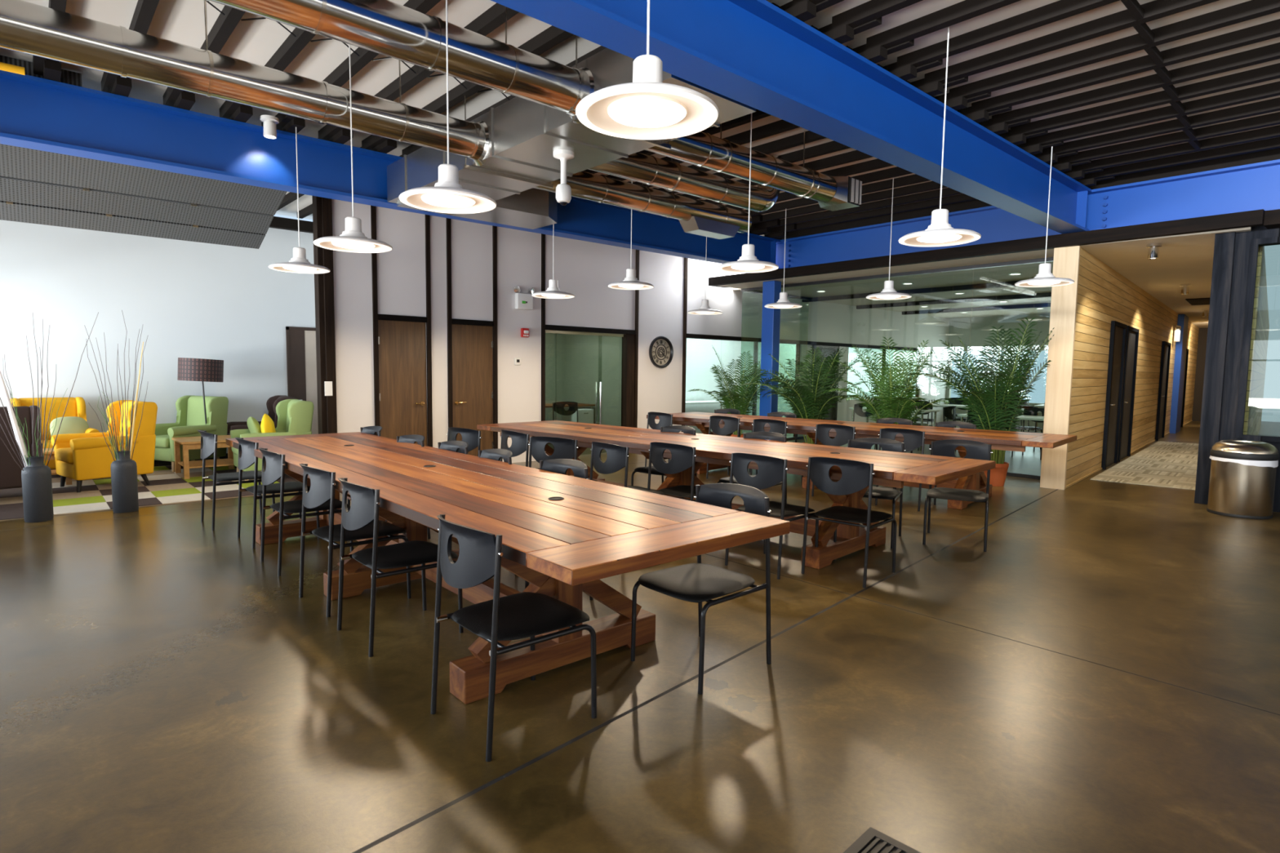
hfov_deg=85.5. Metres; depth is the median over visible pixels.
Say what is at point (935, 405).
meeting table
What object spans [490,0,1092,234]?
steel beam
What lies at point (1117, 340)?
door
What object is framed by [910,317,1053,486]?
potted palm
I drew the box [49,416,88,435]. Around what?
throw cushion
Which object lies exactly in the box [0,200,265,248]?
acoustic panel
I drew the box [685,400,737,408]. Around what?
desk
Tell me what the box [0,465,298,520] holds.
rug
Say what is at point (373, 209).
trim
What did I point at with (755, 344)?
window
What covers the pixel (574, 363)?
wall
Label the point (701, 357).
window
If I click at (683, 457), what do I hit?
chair
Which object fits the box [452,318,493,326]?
trim
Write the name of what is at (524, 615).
chair
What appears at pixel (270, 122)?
spotlight
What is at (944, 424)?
chair
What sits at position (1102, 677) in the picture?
floor
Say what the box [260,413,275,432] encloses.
throw cushion
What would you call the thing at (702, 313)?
diffuser
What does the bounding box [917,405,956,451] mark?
chair
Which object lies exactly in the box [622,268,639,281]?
socket
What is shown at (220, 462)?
shelf
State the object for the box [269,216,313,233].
trim
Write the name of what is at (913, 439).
chair
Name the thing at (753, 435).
chair
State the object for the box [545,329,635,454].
door
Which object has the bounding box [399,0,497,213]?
pendant lamp
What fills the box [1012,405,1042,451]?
chair
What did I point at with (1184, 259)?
ceiling
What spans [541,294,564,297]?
diffuser
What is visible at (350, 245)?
diffuser
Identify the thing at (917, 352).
window
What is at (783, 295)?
socket
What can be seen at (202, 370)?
floor lamp
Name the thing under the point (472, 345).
door
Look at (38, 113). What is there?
steel beam
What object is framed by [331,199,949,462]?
wall
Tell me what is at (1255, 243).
window
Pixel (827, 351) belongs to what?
door
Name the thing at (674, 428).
chair
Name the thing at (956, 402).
chair
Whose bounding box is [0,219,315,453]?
wall
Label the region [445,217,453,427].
trim
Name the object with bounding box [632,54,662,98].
socket
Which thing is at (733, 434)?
pot
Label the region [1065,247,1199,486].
wall
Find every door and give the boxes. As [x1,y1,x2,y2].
[285,326,318,434]
[377,320,427,445]
[452,324,493,456]
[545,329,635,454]
[810,344,839,420]
[1101,320,1127,470]
[1117,325,1139,462]
[1155,341,1171,440]
[1180,348,1188,427]
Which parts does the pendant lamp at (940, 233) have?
dish, cord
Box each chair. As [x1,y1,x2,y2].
[197,430,275,530]
[235,437,319,548]
[257,448,353,576]
[298,463,411,617]
[315,426,382,512]
[337,477,463,657]
[347,434,431,538]
[385,440,468,521]
[430,514,596,762]
[446,426,481,456]
[449,448,515,575]
[499,430,539,469]
[524,458,593,600]
[528,436,597,481]
[551,401,578,448]
[589,441,664,494]
[630,483,771,694]
[631,425,697,485]
[644,412,673,466]
[647,441,700,502]
[706,415,757,478]
[714,408,740,437]
[717,431,786,505]
[724,453,818,579]
[749,412,796,472]
[750,418,803,489]
[800,457,897,587]
[811,423,856,496]
[846,437,905,548]
[853,403,878,449]
[875,417,912,488]
[875,427,937,511]
[907,400,933,425]
[909,402,932,426]
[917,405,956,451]
[918,421,976,493]
[922,439,992,551]
[944,400,973,422]
[946,397,966,427]
[967,411,1004,461]
[1011,408,1044,460]
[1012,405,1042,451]
[1020,399,1029,431]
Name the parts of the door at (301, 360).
frame, panel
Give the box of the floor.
[0,421,1279,852]
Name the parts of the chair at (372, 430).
backrest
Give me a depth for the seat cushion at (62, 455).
7.81 m
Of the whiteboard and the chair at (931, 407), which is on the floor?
the chair at (931, 407)
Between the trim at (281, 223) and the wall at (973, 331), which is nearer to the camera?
the trim at (281, 223)
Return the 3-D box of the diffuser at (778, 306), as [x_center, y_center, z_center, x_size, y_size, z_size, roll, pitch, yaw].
[2.076,-1.735,10.028,0.294,0.026,0.294,-3,6,-42]
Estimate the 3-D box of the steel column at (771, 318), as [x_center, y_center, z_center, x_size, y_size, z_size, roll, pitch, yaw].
[2.318,-1.048,12.365,0.200,3.040,0.260,-3,6,-42]
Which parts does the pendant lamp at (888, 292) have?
dish, cord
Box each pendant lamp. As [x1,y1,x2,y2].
[268,126,330,273]
[313,44,392,253]
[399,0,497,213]
[531,223,574,298]
[575,0,719,139]
[608,180,653,289]
[687,236,722,314]
[717,113,778,272]
[764,209,802,308]
[866,177,911,299]
[897,26,981,247]
[1014,146,1074,287]
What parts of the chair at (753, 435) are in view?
seat, backrest, leg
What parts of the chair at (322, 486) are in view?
leg, backrest, leg, seat, leg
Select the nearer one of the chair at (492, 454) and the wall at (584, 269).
the chair at (492, 454)
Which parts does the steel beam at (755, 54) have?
plate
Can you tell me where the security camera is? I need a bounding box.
[553,149,573,205]
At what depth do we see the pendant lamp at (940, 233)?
4.82 m
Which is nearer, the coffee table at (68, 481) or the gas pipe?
the gas pipe
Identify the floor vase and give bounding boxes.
[0,312,98,522]
[84,310,147,513]
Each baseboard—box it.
[50,453,227,470]
[1065,420,1192,488]
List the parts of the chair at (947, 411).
leg, backrest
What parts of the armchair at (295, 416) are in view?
seat, arm, arm, backrest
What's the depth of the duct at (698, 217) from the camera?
7.87 m
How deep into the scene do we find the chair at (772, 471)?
4.94 m
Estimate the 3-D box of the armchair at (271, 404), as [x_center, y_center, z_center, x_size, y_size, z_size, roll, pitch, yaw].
[-5.510,0.066,10.066,0.857,1.010,0.806,-3,6,-36]
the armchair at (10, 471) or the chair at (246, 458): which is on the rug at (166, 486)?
the armchair at (10, 471)
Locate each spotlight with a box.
[260,115,279,138]
[1146,243,1161,259]
[1179,283,1191,294]
[1201,308,1208,316]
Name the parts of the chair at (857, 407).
leg, backrest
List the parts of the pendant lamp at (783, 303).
dish, cord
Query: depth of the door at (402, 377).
9.43 m
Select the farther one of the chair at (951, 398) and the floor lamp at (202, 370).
the chair at (951, 398)
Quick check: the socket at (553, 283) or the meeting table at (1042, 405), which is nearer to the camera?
the socket at (553, 283)
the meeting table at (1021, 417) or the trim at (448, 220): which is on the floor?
the meeting table at (1021, 417)
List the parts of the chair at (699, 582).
leg, seat, leg, backrest, leg, leg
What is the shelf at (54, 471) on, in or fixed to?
attached to the coffee table at (68, 481)
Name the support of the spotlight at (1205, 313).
attached to the ceiling at (1184, 259)
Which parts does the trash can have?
dome lid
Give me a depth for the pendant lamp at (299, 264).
6.63 m
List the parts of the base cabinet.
drawer, drawer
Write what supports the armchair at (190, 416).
on the rug at (166, 486)
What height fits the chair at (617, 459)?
0.866 m
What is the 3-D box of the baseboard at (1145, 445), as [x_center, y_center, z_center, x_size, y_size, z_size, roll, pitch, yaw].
[11.827,0.297,15.841,0.012,0.030,18.980,5,6,42]
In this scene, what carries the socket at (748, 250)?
attached to the pendant lamp at (748, 262)
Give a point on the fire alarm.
(524, 331)
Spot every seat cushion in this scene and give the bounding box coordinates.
[41,440,53,448]
[54,447,73,463]
[155,434,169,448]
[231,447,238,454]
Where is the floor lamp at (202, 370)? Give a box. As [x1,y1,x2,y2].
[177,357,223,467]
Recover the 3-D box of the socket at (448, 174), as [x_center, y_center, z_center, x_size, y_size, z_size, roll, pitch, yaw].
[-1.090,-1.403,3.937,0.188,0.149,0.188,-3,6,-42]
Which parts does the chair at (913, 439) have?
leg, backrest, leg, leg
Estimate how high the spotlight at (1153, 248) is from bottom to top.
0.175 m
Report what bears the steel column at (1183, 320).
on the floor
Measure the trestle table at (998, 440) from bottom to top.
0.795 m
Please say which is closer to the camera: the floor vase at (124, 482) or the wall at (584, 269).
the floor vase at (124, 482)
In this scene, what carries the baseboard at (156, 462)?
attached to the wall at (190, 300)
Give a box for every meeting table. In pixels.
[848,407,939,450]
[915,403,977,429]
[957,413,1044,457]
[1034,404,1044,432]
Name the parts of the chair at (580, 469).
leg, leg, backrest, leg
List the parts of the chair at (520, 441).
leg, backrest, leg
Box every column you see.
[311,195,337,434]
[759,280,781,439]
[1168,314,1188,433]
[1194,231,1235,504]
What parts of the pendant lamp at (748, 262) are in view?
dish, cord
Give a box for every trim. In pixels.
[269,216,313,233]
[370,205,379,435]
[377,314,426,322]
[425,214,432,447]
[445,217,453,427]
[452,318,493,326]
[492,225,497,448]
[541,233,545,421]
[545,324,635,334]
[634,249,639,427]
[681,257,688,431]
[686,333,922,351]
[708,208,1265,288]
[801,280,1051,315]
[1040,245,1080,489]
[1185,297,1209,305]
[1263,208,1279,229]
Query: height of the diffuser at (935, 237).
0.026 m
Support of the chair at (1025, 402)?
on the floor
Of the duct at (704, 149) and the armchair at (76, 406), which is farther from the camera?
the armchair at (76, 406)
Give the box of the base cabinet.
[562,408,593,423]
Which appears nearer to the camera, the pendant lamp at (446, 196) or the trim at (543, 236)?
the pendant lamp at (446, 196)
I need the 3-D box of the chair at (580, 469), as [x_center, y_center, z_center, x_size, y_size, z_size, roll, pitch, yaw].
[-0.635,0.660,4.334,0.572,0.866,0.506,-4,7,-44]
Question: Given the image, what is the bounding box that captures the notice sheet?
[324,381,332,395]
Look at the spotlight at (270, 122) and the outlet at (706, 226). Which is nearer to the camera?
the spotlight at (270, 122)
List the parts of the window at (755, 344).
frame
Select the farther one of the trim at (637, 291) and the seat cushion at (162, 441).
the trim at (637, 291)
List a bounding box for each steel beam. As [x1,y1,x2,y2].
[0,70,780,269]
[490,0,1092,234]
[775,159,1279,268]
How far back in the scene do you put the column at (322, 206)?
8.68 m
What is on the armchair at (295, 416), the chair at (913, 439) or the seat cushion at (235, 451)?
the seat cushion at (235, 451)
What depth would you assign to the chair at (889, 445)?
6.13 m
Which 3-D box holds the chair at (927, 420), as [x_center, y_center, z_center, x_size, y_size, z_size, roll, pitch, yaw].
[6.285,-0.161,15.479,0.506,0.866,0.572,5,6,42]
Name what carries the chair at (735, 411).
on the floor
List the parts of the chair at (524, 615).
leg, backrest, leg, leg, seat, leg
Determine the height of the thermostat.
0.110 m
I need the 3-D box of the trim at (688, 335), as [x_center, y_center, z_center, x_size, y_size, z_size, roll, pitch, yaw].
[4.277,-1.917,16.085,9.300,0.075,0.170,-3,6,-42]
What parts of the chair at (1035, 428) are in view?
backrest, seat, leg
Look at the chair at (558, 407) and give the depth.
12.59 m
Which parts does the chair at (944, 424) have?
backrest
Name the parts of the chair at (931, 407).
seat, backrest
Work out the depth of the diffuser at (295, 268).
6.64 m
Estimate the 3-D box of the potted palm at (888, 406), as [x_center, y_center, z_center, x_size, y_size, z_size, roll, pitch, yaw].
[3.560,-0.319,9.961,1.573,2.006,1.947,1,5,4]
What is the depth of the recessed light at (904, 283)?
12.36 m
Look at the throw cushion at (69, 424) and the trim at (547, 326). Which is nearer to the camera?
the throw cushion at (69, 424)
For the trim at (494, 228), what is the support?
attached to the wall at (584, 269)
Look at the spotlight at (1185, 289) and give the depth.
11.94 m
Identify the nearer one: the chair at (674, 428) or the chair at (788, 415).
the chair at (674, 428)
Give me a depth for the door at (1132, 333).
12.21 m
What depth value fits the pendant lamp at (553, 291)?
8.60 m
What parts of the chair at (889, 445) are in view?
backrest, seat, leg, leg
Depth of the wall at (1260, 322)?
9.48 m
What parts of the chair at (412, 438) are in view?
backrest, leg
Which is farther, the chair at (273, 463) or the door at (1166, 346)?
the door at (1166, 346)
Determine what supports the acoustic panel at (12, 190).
hanging from the ceiling at (1114, 87)
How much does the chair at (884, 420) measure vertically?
0.866 m
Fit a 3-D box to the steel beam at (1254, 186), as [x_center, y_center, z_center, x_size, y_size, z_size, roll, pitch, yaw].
[6.893,-2.502,7.076,0.250,0.510,13.710,-3,6,-42]
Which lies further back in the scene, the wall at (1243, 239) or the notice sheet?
the notice sheet
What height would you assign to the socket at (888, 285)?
0.149 m
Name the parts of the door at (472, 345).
handle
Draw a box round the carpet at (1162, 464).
[1089,441,1198,489]
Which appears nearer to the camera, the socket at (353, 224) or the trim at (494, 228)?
the socket at (353, 224)
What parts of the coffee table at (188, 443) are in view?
leg, leg, leg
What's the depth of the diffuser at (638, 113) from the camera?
2.55 m
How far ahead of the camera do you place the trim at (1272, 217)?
7.24 m
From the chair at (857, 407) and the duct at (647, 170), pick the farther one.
the chair at (857, 407)
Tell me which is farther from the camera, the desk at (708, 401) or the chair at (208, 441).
the desk at (708, 401)
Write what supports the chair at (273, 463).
on the floor
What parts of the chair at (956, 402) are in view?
backrest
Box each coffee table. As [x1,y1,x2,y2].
[42,448,72,484]
[171,435,244,479]
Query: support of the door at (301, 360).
in the wall at (190, 300)
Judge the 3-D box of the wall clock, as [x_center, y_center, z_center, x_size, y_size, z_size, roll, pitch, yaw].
[0.392,-1.349,12.554,0.580,0.580,0.055,-3,6,-42]
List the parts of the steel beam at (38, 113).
plate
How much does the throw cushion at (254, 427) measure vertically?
0.392 m
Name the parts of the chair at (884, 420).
backrest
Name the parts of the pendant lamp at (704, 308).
dish, cord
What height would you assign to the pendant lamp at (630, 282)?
1.587 m
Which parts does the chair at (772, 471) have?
leg, leg, backrest, seat, leg, leg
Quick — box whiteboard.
[685,346,687,396]
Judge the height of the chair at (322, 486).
0.866 m
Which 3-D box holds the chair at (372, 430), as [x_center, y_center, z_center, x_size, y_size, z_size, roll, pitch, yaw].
[-2.791,0.442,6.687,0.571,0.866,0.506,-3,6,-42]
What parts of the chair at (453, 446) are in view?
backrest, leg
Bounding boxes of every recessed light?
[902,282,913,284]
[1008,272,1022,275]
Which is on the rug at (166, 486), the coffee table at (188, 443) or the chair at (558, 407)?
the coffee table at (188, 443)
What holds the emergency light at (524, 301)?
attached to the wall at (584, 269)
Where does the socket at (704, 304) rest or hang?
attached to the pendant lamp at (704, 308)
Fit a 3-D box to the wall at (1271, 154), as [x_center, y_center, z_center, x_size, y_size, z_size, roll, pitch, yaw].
[7.005,-2.834,7.011,0.100,0.165,13.910,-3,6,-42]
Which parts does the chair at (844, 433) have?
leg, backrest, leg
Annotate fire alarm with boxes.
[520,328,528,337]
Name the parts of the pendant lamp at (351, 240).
cord, dish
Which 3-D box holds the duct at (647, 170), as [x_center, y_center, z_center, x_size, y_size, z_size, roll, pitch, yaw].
[0.514,-2.675,7.027,2.808,0.647,0.284,-3,6,-42]
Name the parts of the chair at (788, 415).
backrest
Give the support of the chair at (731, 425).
on the floor
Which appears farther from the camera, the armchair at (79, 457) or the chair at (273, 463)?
the armchair at (79, 457)
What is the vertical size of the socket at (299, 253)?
0.149 m
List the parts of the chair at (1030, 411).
leg, backrest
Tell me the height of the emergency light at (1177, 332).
0.400 m
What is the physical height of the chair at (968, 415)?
0.866 m
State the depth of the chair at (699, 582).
3.40 m
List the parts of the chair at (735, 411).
backrest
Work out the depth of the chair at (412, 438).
6.01 m
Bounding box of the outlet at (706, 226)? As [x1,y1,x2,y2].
[678,216,740,239]
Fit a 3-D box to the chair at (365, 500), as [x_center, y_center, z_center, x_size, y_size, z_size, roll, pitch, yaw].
[-1.323,0.697,3.775,0.571,0.866,0.506,-3,6,-42]
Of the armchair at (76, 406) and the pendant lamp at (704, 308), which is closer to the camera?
the armchair at (76, 406)
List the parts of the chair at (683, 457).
leg, backrest, seat, leg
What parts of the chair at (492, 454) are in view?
leg, backrest, leg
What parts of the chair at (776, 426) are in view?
leg, backrest, leg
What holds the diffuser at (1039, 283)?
attached to the pendant lamp at (1045, 278)
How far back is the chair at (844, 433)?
7.86 m
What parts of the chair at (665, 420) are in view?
leg, backrest, leg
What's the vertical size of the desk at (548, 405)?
0.760 m
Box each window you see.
[684,337,916,432]
[709,338,799,436]
[846,346,920,396]
[1235,236,1279,442]
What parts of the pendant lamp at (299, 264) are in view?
cord, dish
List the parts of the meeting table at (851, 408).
leg, leg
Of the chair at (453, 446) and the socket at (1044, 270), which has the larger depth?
the socket at (1044, 270)
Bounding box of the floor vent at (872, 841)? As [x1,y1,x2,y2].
[843,826,920,852]
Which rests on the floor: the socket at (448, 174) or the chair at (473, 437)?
the chair at (473, 437)
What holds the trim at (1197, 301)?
attached to the ceiling at (1184, 259)
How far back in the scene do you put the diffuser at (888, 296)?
8.57 m
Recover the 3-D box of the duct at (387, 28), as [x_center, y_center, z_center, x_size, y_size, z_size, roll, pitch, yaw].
[-2.273,-2.365,3.154,5.000,0.705,0.380,-3,6,-42]
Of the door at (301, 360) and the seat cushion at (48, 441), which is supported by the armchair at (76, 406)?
the seat cushion at (48, 441)
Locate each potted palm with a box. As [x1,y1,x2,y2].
[688,345,780,437]
[740,346,869,444]
[823,337,958,424]
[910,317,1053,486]
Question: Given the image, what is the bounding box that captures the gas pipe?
[0,62,24,75]
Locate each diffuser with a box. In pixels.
[283,266,316,271]
[332,240,374,248]
[422,194,475,207]
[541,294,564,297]
[608,97,686,128]
[618,284,643,288]
[695,311,713,314]
[731,264,764,270]
[773,305,792,307]
[875,295,900,298]
[916,234,961,242]
[1027,281,1060,285]
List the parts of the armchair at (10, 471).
arm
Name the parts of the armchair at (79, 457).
leg, seat, leg, arm, arm, backrest, leg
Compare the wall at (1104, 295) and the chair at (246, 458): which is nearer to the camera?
the chair at (246, 458)
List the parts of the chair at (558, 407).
leg, backrest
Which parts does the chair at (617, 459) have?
leg, backrest, leg, seat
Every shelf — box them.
[50,469,57,475]
[177,458,234,468]
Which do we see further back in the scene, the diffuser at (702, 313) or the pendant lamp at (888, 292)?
the diffuser at (702, 313)
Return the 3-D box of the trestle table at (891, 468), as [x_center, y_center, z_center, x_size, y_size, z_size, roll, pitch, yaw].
[0.401,0.512,6.737,5.300,0.795,1.190,5,6,44]
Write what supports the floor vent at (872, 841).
in the floor
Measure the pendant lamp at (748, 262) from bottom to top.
1.587 m
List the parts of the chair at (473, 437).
leg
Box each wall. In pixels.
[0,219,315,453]
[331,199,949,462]
[545,333,622,426]
[740,257,1053,479]
[775,147,1279,239]
[945,313,1050,430]
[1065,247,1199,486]
[1191,327,1269,421]
[1218,225,1279,512]
[1243,245,1269,435]
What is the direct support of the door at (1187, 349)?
in the wall at (1104, 295)
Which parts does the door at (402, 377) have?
handle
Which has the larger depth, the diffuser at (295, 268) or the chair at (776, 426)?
the chair at (776, 426)
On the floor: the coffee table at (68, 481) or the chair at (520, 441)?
the chair at (520, 441)
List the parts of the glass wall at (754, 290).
head rail, rail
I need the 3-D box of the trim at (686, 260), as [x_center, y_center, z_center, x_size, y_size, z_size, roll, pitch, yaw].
[0.831,-1.516,12.952,0.060,3.840,0.045,-3,6,-42]
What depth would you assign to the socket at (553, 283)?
8.60 m
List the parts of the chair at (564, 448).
leg, backrest, leg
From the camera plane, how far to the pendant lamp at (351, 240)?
5.02 m
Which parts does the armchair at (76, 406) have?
backrest, seat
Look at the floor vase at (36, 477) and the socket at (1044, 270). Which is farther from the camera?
the socket at (1044, 270)
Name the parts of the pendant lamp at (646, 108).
dish, cord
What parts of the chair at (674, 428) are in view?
leg, seat, leg, backrest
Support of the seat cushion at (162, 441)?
on the armchair at (190, 416)
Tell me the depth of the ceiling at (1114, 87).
5.52 m
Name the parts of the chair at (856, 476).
leg, leg, backrest, seat, leg, leg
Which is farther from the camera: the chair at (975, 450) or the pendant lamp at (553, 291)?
the pendant lamp at (553, 291)
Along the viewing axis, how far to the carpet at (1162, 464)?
10.92 m
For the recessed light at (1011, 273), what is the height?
0.014 m
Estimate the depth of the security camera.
5.59 m
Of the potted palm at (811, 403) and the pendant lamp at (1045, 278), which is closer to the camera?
the pendant lamp at (1045, 278)
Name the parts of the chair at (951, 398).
backrest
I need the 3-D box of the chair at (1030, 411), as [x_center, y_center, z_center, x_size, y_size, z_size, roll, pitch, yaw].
[6.913,0.116,12.169,0.571,0.866,0.506,-3,6,-42]
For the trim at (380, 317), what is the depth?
9.33 m
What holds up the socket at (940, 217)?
attached to the pendant lamp at (940, 233)
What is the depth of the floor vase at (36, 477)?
6.29 m
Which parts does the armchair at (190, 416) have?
seat, arm, leg, arm, backrest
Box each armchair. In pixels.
[0,405,43,489]
[9,396,99,469]
[50,400,157,492]
[154,395,228,471]
[226,395,296,468]
[230,399,314,480]
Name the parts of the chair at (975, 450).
leg, leg, seat, backrest, leg, leg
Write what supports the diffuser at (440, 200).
attached to the pendant lamp at (446, 196)
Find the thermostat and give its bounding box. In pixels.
[514,357,520,364]
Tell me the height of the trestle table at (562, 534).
0.795 m
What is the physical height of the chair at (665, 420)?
0.866 m
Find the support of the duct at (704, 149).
hanging from the ceiling at (1114, 87)
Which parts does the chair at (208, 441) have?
leg, backrest, leg, seat, leg, leg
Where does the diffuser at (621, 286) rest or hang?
attached to the pendant lamp at (630, 282)
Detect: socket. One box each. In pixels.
[288,247,310,263]
[339,217,367,238]
[434,164,462,188]
[546,279,560,291]
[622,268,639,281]
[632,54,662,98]
[698,299,711,308]
[737,244,759,261]
[777,292,790,302]
[880,280,897,292]
[924,208,953,230]
[1034,262,1054,278]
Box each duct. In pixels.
[0,0,488,166]
[204,0,594,123]
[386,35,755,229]
[533,171,751,239]
[588,151,780,212]
[644,123,862,211]
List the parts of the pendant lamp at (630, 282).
dish, cord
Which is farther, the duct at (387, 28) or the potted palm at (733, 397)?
the potted palm at (733, 397)
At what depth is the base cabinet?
13.43 m
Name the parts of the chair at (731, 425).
leg, backrest, leg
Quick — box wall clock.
[648,336,673,368]
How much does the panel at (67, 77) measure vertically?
0.145 m
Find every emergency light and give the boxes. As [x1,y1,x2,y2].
[513,285,534,310]
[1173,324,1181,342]
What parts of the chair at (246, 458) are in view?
leg, backrest, leg, seat, leg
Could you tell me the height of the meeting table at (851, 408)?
0.750 m
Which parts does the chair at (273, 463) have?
leg, backrest, leg, seat, leg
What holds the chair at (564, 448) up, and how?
on the floor
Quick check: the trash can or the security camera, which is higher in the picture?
the security camera
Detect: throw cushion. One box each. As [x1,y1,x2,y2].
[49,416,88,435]
[247,416,261,433]
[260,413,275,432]
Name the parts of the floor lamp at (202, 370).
lamp shade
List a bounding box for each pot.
[729,433,743,437]
[983,462,1008,486]
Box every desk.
[545,403,595,408]
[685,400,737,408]
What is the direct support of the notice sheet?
attached to the column at (322, 206)
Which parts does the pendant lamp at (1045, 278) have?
dish, cord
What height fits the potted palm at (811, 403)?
1.838 m
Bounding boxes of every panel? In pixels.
[0,54,82,86]
[0,121,287,215]
[0,175,273,234]
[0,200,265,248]
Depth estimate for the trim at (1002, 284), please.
14.61 m
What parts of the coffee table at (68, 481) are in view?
leg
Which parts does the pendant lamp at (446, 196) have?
cord, dish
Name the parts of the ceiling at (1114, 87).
bridging rod, bridging rod, bridging rod, bridging rod, bridging rod, bridging rod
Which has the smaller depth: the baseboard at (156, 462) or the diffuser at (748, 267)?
the diffuser at (748, 267)
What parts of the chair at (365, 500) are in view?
leg, backrest, leg, leg, seat, leg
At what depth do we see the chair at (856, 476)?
4.82 m
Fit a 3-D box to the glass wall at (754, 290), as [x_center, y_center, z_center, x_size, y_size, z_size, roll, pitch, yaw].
[4.681,-1.011,12.201,2.230,3.050,5.750,-3,6,-42]
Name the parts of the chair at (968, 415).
backrest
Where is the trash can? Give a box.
[1206,440,1279,519]
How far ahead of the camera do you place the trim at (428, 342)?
9.59 m
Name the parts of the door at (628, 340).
pull handle, pull handle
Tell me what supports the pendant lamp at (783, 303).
hanging from the ceiling at (1114, 87)
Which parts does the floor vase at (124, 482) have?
straw blade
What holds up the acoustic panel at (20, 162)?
hanging from the ceiling at (1114, 87)
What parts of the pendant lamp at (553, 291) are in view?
dish, cord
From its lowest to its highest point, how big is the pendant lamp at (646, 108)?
1.587 m
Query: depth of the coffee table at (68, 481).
8.12 m
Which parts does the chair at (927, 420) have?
seat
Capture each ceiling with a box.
[0,0,1279,238]
[720,226,1251,328]
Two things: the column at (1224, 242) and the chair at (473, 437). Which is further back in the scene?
the column at (1224, 242)
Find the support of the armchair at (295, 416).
on the rug at (166, 486)
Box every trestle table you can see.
[226,431,790,704]
[476,420,995,568]
[646,412,1076,510]
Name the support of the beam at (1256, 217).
attached to the wall at (1243, 239)

